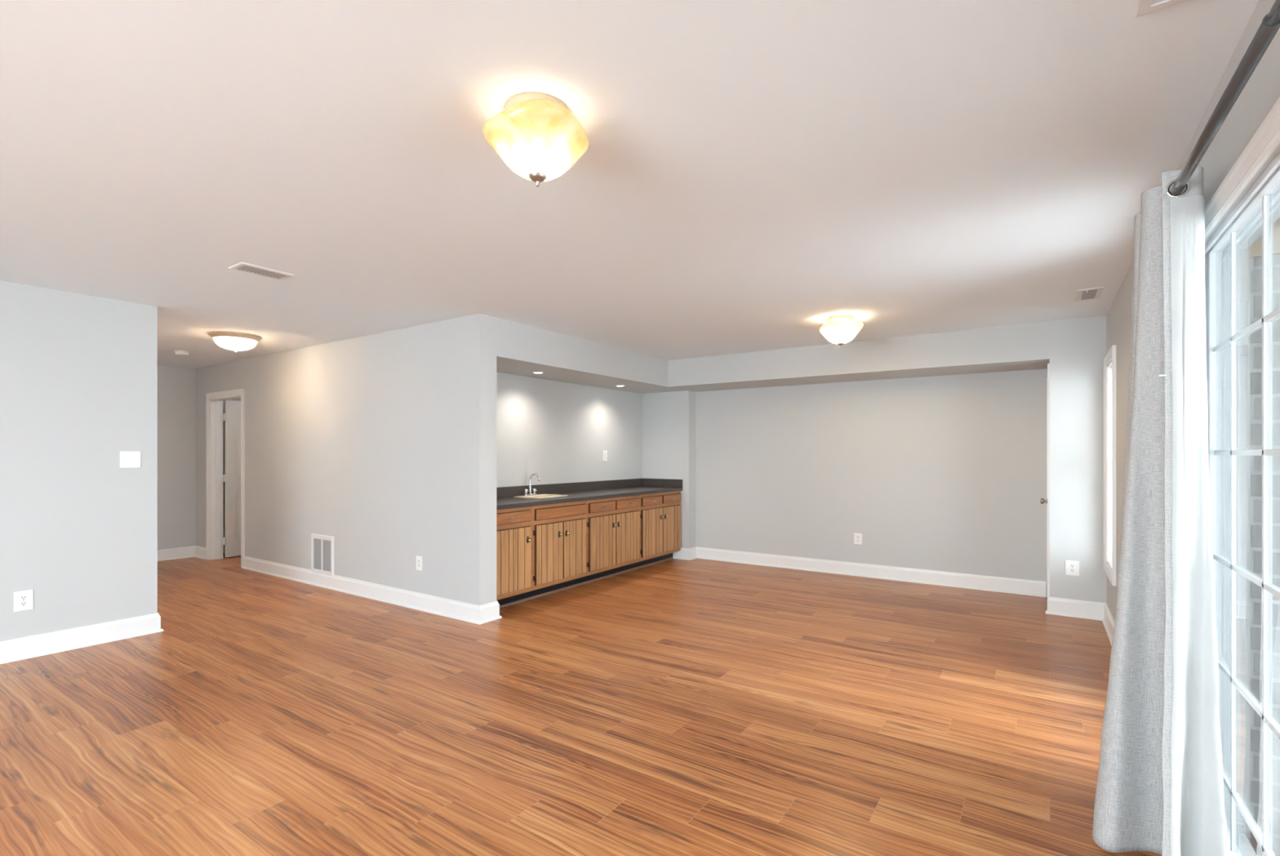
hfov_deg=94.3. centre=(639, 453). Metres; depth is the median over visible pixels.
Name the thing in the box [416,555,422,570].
wall outlet
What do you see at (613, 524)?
base cabinet
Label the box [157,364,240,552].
wall
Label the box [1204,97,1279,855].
door
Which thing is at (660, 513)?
base cabinet
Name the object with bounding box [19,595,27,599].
receptacle
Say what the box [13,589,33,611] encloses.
wall outlet
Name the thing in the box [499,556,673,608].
trim
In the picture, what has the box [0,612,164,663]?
baseboard
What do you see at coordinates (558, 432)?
wall
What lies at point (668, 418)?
wall
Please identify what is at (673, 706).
floor
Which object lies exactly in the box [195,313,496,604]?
wall
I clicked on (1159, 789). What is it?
curtain
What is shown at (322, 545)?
air vent
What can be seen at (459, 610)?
baseboard
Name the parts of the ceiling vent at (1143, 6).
plate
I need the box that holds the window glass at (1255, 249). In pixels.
[1249,217,1279,855]
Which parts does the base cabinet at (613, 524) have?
drawer, door, door, drawer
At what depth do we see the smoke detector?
6.38 m
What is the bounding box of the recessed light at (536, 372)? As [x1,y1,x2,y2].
[532,371,544,373]
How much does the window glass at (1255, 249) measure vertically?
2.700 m
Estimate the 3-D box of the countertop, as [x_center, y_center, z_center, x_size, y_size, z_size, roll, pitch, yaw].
[-0.606,0.401,6.370,0.621,0.141,3.182,0,0,34]
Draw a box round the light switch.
[119,450,140,467]
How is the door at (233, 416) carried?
in the wall at (383, 445)
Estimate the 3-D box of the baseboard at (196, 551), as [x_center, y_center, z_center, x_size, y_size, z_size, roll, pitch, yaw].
[-7.466,1.268,4.864,0.377,0.140,6.627,0,0,34]
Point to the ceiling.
(751, 175)
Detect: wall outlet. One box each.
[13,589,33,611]
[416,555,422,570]
[602,449,607,460]
[853,532,862,544]
[1065,560,1079,575]
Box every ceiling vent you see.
[228,262,294,279]
[1073,286,1103,301]
[1134,0,1186,16]
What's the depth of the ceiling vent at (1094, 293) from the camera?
4.09 m
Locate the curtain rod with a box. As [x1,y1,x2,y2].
[1169,0,1279,195]
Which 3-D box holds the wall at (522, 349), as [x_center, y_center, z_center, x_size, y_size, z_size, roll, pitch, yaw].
[1.014,-0.946,5.361,4.439,0.313,3.412,0,0,34]
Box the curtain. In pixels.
[1092,166,1230,855]
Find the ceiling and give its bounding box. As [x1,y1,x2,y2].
[0,0,1258,368]
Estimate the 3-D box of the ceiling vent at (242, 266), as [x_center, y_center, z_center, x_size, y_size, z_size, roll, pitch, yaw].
[-2.285,-1.097,3.593,0.175,0.010,0.293,0,0,34]
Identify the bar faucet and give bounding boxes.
[523,472,540,495]
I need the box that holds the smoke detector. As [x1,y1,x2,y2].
[173,350,189,355]
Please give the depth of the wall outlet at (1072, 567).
4.88 m
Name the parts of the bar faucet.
plate, spout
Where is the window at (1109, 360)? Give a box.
[1103,345,1115,585]
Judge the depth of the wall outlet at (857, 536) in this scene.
6.49 m
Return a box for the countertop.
[496,478,682,509]
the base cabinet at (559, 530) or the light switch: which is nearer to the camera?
the light switch
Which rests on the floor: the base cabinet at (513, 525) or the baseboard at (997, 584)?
the base cabinet at (513, 525)
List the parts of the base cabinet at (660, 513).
drawer, door, drawer, door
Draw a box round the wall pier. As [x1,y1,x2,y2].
[1048,315,1106,602]
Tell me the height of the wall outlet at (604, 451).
0.128 m
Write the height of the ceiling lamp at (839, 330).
0.243 m
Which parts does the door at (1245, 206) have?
casing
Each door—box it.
[206,388,244,567]
[1040,363,1049,598]
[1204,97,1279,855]
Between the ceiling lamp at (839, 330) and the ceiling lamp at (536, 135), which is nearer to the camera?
the ceiling lamp at (536, 135)
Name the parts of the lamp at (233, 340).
lamp shade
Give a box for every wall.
[0,280,157,640]
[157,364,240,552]
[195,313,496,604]
[496,317,1049,393]
[496,371,641,487]
[641,390,695,548]
[695,368,1047,596]
[1106,0,1279,841]
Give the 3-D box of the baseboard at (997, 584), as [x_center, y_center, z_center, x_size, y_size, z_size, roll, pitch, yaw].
[2.102,1.268,6.558,3.931,0.140,0.211,0,0,34]
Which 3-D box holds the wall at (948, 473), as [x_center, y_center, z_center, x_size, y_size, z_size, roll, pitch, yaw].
[2.296,0.118,6.627,3.928,2.440,0.120,0,0,34]
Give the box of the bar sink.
[513,493,567,497]
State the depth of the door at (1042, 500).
4.99 m
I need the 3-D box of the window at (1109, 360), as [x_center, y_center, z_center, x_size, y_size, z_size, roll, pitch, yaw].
[3.588,0.086,4.414,0.179,1.685,0.709,0,0,34]
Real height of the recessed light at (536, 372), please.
0.006 m
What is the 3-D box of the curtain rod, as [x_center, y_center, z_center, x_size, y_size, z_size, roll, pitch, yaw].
[1.075,-0.747,0.922,0.130,0.180,3.366,0,0,34]
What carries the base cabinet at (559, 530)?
on the floor
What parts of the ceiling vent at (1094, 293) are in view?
plate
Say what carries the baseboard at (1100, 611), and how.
attached to the wall at (1261, 91)
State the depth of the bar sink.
6.03 m
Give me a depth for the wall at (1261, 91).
2.05 m
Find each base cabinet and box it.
[496,506,532,604]
[523,500,586,598]
[577,494,639,582]
[631,490,680,568]
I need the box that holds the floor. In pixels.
[0,552,1257,855]
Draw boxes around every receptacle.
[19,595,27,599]
[19,600,27,605]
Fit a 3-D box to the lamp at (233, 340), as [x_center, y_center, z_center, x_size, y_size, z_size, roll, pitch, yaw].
[-3.793,-1.024,5.571,0.424,0.157,0.424,0,0,34]
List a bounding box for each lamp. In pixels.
[207,330,262,352]
[482,92,588,186]
[819,314,863,346]
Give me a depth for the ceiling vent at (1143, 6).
1.45 m
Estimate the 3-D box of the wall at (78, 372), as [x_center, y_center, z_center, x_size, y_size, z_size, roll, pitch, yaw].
[-5.131,0.118,2.356,0.140,2.440,5.176,0,0,34]
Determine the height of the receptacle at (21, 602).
0.029 m
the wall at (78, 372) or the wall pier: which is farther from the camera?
the wall pier
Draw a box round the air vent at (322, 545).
[311,533,333,576]
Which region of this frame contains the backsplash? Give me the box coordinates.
[496,478,682,497]
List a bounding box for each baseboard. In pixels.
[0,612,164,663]
[157,545,206,560]
[241,555,502,624]
[672,546,1045,596]
[1044,595,1115,645]
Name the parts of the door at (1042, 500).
knob, casing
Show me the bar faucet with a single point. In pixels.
(534, 490)

